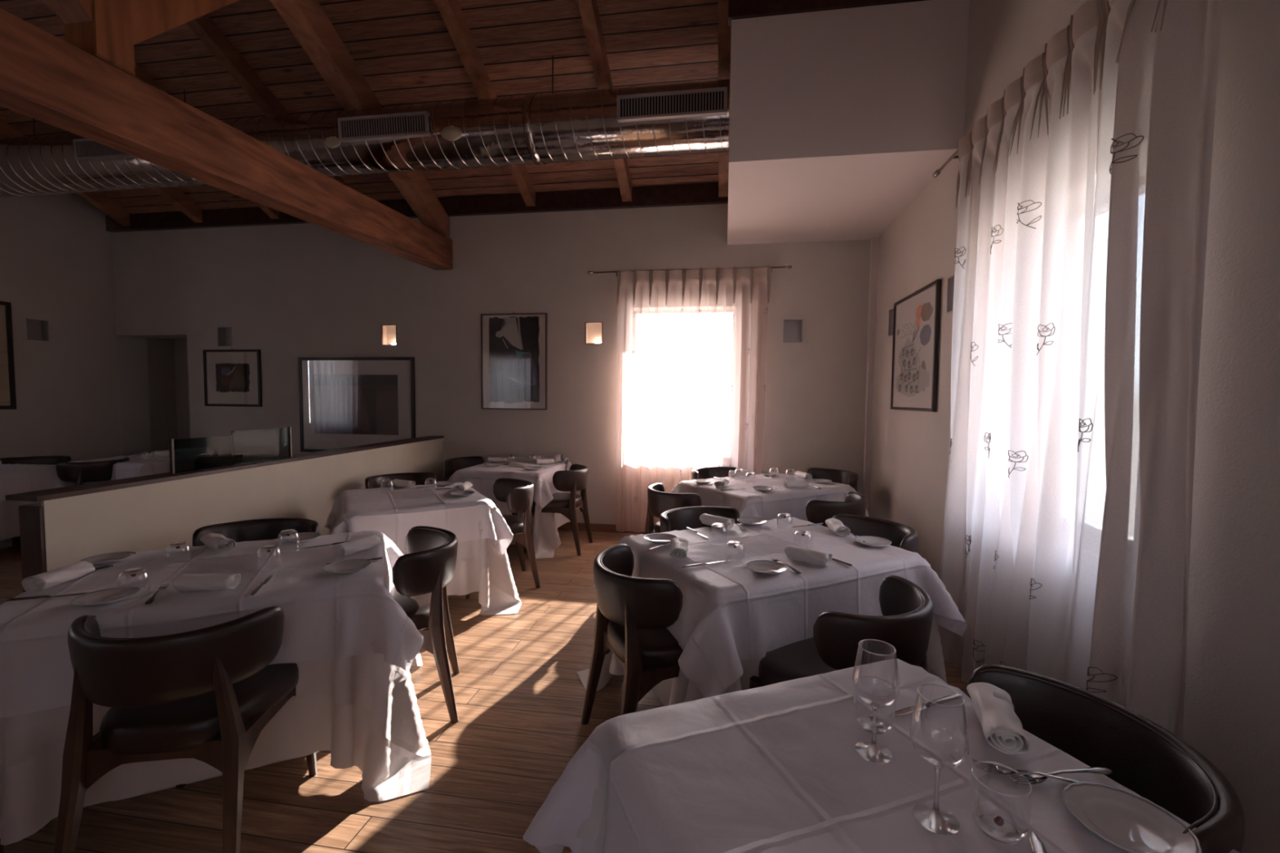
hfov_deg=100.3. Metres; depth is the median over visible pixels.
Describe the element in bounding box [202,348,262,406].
framed picture
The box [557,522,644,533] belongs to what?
baseboard
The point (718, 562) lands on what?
table knife
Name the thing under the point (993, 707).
rolled napkin
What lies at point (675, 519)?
dining chair
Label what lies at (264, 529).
dining chair
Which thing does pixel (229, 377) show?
print
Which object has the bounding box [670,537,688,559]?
rolled napkin
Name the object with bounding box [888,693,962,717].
table knife
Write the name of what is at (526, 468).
bread plate
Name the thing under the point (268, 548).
water tumbler
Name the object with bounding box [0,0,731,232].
ceiling
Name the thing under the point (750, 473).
water tumbler
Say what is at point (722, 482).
rolled napkin
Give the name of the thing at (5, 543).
dining table
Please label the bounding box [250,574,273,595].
table knife
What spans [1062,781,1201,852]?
bread plate
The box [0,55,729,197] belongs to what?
air duct
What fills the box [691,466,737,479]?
dining chair
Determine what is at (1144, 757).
dining chair
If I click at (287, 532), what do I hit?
water tumbler
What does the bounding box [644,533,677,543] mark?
bread plate
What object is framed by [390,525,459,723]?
dining chair
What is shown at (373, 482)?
dining chair
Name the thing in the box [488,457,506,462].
rolled napkin
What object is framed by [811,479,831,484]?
bread plate
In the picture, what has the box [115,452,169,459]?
undercloth
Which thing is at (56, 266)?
wall
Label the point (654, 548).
fork
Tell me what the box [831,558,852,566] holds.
table knife
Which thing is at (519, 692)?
floor
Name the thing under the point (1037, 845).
table knife
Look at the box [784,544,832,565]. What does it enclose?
rolled napkin
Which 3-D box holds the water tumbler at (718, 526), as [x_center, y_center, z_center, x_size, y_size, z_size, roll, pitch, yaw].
[0.382,0.519,2.596,0.083,0.089,0.083,1,3,9]
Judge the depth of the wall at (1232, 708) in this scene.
1.56 m
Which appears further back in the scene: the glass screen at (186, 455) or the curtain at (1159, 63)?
the glass screen at (186, 455)
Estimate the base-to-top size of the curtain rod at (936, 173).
0.044 m
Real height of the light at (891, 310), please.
0.233 m
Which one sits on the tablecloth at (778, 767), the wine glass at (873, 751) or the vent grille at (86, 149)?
the wine glass at (873, 751)
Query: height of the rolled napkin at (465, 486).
0.059 m
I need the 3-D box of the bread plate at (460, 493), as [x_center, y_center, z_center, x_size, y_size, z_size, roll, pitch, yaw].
[-1.249,0.476,3.760,0.168,0.022,0.166,1,3,9]
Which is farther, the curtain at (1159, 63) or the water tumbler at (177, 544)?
the water tumbler at (177, 544)
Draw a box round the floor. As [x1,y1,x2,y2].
[0,529,968,852]
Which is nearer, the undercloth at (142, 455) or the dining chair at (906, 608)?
the dining chair at (906, 608)
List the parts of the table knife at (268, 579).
handle, blade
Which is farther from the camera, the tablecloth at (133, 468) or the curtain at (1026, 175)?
the tablecloth at (133, 468)
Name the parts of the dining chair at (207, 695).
leg, backrest, leg, seat frame, seat, leg, leg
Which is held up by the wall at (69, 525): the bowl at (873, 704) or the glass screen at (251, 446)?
the glass screen at (251, 446)
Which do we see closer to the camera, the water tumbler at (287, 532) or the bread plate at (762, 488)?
the water tumbler at (287, 532)
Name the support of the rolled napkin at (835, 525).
on the tablecloth at (763, 614)
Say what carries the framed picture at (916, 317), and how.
attached to the wall at (1232, 708)
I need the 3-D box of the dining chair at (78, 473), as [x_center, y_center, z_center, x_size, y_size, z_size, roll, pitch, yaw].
[-5.559,0.720,5.424,0.545,0.785,0.556,2,3,19]
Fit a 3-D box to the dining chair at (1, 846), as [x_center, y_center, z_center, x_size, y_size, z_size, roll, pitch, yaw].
[-2.302,0.947,1.715,0.545,0.785,0.556,-1,3,-25]
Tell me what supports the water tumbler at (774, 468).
on the tablecloth at (748, 501)
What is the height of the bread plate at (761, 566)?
0.022 m
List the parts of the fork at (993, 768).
handle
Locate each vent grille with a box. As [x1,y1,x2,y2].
[72,137,136,161]
[337,111,431,142]
[617,86,727,122]
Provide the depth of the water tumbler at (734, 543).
2.26 m
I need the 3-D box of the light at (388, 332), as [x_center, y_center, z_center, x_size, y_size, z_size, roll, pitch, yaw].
[-2.845,-1.042,6.116,0.188,0.233,0.098,1,3,9]
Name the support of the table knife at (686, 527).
on the tablecloth at (763, 614)
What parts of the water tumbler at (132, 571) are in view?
glass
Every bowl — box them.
[852,642,899,707]
[909,687,968,768]
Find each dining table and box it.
[0,537,12,549]
[112,758,293,801]
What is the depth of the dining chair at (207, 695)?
1.54 m
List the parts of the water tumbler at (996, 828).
glass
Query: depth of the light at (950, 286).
3.51 m
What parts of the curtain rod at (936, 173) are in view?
rod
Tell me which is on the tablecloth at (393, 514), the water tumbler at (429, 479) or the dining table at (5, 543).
the water tumbler at (429, 479)
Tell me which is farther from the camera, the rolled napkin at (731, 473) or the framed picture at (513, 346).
the framed picture at (513, 346)
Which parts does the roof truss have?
king post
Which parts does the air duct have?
hanger rod, hanger rod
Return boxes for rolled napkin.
[21,560,95,591]
[153,451,169,456]
[171,573,240,591]
[200,533,235,551]
[333,534,381,556]
[391,479,415,488]
[453,481,472,491]
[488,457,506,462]
[535,458,554,464]
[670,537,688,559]
[699,513,734,528]
[714,478,728,488]
[728,470,751,476]
[783,480,808,488]
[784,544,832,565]
[794,471,812,479]
[825,518,850,536]
[966,682,1030,754]
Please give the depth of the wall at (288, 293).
5.89 m
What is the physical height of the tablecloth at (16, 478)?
0.384 m
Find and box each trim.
[728,0,927,25]
[862,237,878,515]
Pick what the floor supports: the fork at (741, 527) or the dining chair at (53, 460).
the dining chair at (53, 460)
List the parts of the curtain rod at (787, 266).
rod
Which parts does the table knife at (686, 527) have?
handle, blade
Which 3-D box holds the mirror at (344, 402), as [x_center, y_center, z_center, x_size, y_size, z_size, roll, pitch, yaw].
[-3.276,-0.251,6.168,1.460,1.128,0.026,1,3,9]
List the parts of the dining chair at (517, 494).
seat, backrest, leg, seat frame, leg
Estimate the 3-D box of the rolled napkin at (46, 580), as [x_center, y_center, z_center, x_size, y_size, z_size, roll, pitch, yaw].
[-2.123,0.547,1.956,0.083,0.059,0.188,0,3,-2]
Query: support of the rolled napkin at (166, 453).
on the tablecloth at (133, 468)
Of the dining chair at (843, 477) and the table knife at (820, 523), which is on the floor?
the dining chair at (843, 477)
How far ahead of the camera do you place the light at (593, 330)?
5.79 m
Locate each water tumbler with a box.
[117,567,150,599]
[144,450,155,460]
[164,541,191,567]
[256,544,281,571]
[277,528,299,553]
[380,479,393,493]
[424,478,436,491]
[710,523,727,544]
[724,540,744,565]
[734,468,744,479]
[746,471,755,484]
[768,467,778,478]
[776,512,792,532]
[785,468,795,479]
[793,529,812,549]
[853,675,896,734]
[969,760,1031,844]
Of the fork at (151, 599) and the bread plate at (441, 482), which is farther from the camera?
the bread plate at (441, 482)
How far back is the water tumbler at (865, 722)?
1.13 m
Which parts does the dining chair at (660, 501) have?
leg, seat, backrest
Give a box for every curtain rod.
[587,265,791,275]
[933,149,958,177]
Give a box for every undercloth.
[0,482,58,540]
[0,585,431,845]
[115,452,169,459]
[329,517,521,615]
[481,457,570,558]
[571,787,604,852]
[577,545,946,706]
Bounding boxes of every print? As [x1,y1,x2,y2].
[215,363,249,392]
[314,374,398,435]
[488,315,539,403]
[895,302,933,397]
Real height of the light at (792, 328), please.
0.233 m
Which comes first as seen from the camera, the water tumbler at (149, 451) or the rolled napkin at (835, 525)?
the rolled napkin at (835, 525)
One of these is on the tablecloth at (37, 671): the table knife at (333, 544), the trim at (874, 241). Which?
the table knife at (333, 544)
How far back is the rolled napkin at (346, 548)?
2.35 m
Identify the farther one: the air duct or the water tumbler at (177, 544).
the air duct
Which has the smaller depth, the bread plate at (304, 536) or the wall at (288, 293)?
the bread plate at (304, 536)
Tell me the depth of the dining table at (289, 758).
1.98 m
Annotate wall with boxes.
[0,192,120,461]
[5,435,444,592]
[111,203,871,524]
[146,337,190,451]
[869,0,1279,852]
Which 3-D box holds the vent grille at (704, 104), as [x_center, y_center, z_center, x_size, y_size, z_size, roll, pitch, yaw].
[0.234,-2.374,3.954,0.810,0.175,0.084,1,3,9]
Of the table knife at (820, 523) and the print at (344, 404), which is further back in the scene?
the print at (344, 404)
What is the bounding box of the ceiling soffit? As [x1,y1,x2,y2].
[727,0,968,244]
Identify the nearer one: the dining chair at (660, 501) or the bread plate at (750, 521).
the bread plate at (750, 521)
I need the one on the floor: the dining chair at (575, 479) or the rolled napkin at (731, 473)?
the dining chair at (575, 479)
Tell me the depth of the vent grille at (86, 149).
4.73 m
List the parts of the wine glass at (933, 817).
stem and foot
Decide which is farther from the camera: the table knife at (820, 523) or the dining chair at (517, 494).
the dining chair at (517, 494)
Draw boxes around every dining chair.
[0,455,71,464]
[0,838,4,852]
[53,605,317,852]
[56,457,129,485]
[191,518,319,546]
[364,472,436,488]
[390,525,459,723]
[444,456,484,480]
[466,478,540,599]
[524,463,592,555]
[581,543,683,724]
[644,482,701,534]
[659,506,740,533]
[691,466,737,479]
[749,575,933,688]
[805,491,866,527]
[806,467,857,492]
[831,514,918,552]
[967,664,1244,852]
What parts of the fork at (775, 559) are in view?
handle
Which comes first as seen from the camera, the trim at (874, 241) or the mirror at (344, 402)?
the trim at (874, 241)
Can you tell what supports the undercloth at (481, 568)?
on the dining table
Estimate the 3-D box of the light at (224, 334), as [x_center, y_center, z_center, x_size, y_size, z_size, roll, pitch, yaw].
[-4.974,-1.079,6.451,0.188,0.233,0.098,1,3,9]
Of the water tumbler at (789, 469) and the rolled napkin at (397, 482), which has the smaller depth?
the rolled napkin at (397, 482)
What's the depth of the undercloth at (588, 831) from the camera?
1.11 m
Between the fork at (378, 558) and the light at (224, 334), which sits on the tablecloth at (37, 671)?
the fork at (378, 558)
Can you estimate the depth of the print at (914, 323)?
4.08 m
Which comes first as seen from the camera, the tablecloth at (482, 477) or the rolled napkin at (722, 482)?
the rolled napkin at (722, 482)
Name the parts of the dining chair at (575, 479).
seat frame, seat, backrest, leg, leg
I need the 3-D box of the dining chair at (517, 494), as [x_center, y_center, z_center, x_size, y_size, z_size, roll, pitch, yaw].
[-1.101,0.830,4.137,0.545,0.785,0.556,-1,3,-26]
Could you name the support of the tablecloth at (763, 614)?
on the undercloth at (678, 690)
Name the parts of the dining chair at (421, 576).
seat, backrest, seat frame, leg, leg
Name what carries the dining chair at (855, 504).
on the floor
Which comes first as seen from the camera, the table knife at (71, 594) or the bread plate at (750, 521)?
the table knife at (71, 594)
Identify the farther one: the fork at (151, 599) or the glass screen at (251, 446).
the glass screen at (251, 446)
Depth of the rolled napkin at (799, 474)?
4.68 m
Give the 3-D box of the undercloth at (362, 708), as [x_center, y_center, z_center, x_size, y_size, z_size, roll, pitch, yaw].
[-1.689,0.942,2.192,1.519,0.748,1.220,-1,3,-25]
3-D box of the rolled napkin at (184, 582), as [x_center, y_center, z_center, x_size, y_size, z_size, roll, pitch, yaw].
[-1.538,0.555,1.901,0.188,0.059,0.083,0,3,-3]
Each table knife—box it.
[6,592,87,601]
[94,564,113,570]
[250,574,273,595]
[302,541,348,548]
[682,560,728,568]
[685,526,708,538]
[792,522,823,527]
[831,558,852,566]
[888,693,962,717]
[1029,831,1047,852]
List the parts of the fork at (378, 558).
handle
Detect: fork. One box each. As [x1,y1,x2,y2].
[144,582,169,604]
[325,556,382,564]
[647,543,670,551]
[734,523,747,530]
[769,557,801,573]
[972,759,1081,782]
[1006,767,1114,785]
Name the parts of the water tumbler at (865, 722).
glass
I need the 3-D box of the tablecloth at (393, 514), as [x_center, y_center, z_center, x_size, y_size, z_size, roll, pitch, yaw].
[-1.629,0.670,3.795,1.214,0.384,1.224,-1,4,-30]
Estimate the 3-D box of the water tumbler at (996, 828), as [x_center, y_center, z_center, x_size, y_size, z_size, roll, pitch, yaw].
[0.583,0.613,0.867,0.083,0.089,0.083,1,3,9]
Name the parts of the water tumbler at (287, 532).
glass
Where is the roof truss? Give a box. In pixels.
[0,0,452,270]
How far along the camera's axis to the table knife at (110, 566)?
2.12 m
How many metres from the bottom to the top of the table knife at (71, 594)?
0.009 m
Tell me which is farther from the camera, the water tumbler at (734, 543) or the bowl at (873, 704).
the water tumbler at (734, 543)
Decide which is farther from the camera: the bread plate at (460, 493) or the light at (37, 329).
the light at (37, 329)
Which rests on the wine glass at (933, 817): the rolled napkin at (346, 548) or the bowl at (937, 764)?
the bowl at (937, 764)
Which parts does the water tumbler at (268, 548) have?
glass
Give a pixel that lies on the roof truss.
(84, 84)
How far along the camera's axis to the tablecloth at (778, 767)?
1.01 m
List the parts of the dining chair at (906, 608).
leg, seat, backrest, leg, leg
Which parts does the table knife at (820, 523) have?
handle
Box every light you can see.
[26,318,49,341]
[217,326,231,346]
[381,324,396,345]
[585,321,602,344]
[782,319,803,342]
[888,307,893,336]
[946,274,954,313]
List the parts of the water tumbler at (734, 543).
glass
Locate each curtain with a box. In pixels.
[615,264,771,533]
[937,0,1106,683]
[1065,0,1222,739]
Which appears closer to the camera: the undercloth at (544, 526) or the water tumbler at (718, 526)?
the water tumbler at (718, 526)
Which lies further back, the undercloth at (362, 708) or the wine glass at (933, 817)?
the undercloth at (362, 708)
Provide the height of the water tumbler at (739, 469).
0.089 m
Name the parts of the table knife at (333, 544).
blade, handle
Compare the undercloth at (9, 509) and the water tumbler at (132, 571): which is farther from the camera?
the undercloth at (9, 509)
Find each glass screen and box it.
[168,435,233,473]
[231,426,292,464]
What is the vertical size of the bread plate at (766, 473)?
0.022 m
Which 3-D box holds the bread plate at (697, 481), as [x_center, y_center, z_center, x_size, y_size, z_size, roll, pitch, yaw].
[0.517,0.457,4.426,0.168,0.022,0.166,1,3,9]
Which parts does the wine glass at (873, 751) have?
stem and foot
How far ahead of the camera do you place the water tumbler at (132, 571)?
1.84 m
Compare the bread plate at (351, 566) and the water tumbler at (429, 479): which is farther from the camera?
the water tumbler at (429, 479)
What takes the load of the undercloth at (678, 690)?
on the dining table
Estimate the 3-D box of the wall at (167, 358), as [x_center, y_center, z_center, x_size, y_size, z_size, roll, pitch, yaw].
[-5.903,-0.143,7.340,1.150,2.300,0.750,1,3,9]
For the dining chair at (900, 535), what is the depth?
3.00 m
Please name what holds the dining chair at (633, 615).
on the floor
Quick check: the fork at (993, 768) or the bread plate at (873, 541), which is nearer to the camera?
the fork at (993, 768)
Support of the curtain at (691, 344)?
hanging from the curtain rod at (787, 266)
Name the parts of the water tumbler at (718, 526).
glass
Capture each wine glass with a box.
[852,639,899,763]
[909,683,968,835]
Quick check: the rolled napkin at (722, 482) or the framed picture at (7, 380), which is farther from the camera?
the framed picture at (7, 380)
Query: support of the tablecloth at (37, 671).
on the undercloth at (362, 708)
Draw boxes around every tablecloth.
[0,463,84,501]
[0,530,423,717]
[71,449,169,484]
[324,482,513,554]
[448,453,571,513]
[523,658,1239,852]
[592,517,966,697]
[670,473,869,523]
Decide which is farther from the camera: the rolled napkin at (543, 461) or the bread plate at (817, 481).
the rolled napkin at (543, 461)
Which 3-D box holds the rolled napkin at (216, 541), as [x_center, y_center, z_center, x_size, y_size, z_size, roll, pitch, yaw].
[-1.907,0.524,2.418,0.188,0.059,0.083,3,4,34]
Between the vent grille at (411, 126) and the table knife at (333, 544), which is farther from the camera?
the vent grille at (411, 126)
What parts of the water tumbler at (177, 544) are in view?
glass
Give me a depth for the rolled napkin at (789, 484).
4.21 m
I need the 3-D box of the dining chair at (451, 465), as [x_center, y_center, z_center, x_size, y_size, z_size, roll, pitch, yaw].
[-1.802,0.739,5.731,0.545,0.785,0.556,1,3,17]
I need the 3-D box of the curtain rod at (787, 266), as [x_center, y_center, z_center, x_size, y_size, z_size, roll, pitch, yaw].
[0.480,-1.581,5.441,2.050,0.044,0.156,1,3,9]
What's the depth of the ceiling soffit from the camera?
3.45 m
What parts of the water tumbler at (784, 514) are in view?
glass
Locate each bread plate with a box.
[70,586,140,606]
[80,551,136,565]
[280,532,320,542]
[323,559,371,573]
[433,480,455,485]
[449,490,475,497]
[484,462,502,466]
[524,466,541,470]
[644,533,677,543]
[692,479,712,484]
[737,516,767,525]
[745,560,787,574]
[752,485,774,491]
[760,471,779,475]
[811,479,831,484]
[853,535,891,546]
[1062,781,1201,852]
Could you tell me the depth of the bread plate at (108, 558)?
2.23 m
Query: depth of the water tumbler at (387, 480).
3.85 m
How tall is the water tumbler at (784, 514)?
0.089 m
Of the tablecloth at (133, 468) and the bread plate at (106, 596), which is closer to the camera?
the bread plate at (106, 596)
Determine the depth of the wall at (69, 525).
3.00 m
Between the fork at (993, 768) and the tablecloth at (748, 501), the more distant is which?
the tablecloth at (748, 501)
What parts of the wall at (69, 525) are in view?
cream trim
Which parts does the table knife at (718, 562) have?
handle, blade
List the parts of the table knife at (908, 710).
blade, handle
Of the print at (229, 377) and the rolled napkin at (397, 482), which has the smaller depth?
the rolled napkin at (397, 482)
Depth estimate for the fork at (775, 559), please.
2.20 m
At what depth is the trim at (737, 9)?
3.43 m
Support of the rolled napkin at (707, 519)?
on the tablecloth at (763, 614)
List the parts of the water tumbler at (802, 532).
glass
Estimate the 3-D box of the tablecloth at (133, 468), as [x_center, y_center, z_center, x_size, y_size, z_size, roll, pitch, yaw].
[-5.392,0.483,5.742,1.148,0.450,1.047,1,3,3]
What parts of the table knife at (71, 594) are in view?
handle, blade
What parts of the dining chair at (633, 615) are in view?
leg, leg, backrest, seat frame, seat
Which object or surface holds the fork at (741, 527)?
on the tablecloth at (763, 614)
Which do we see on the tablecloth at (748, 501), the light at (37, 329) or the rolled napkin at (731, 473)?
the rolled napkin at (731, 473)
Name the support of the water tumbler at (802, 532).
on the tablecloth at (763, 614)
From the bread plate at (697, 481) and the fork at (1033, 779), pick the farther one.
the bread plate at (697, 481)
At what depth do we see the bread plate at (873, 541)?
2.61 m
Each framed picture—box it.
[0,301,16,409]
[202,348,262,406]
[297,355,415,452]
[480,311,546,409]
[890,279,941,412]
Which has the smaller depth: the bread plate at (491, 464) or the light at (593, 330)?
the bread plate at (491, 464)

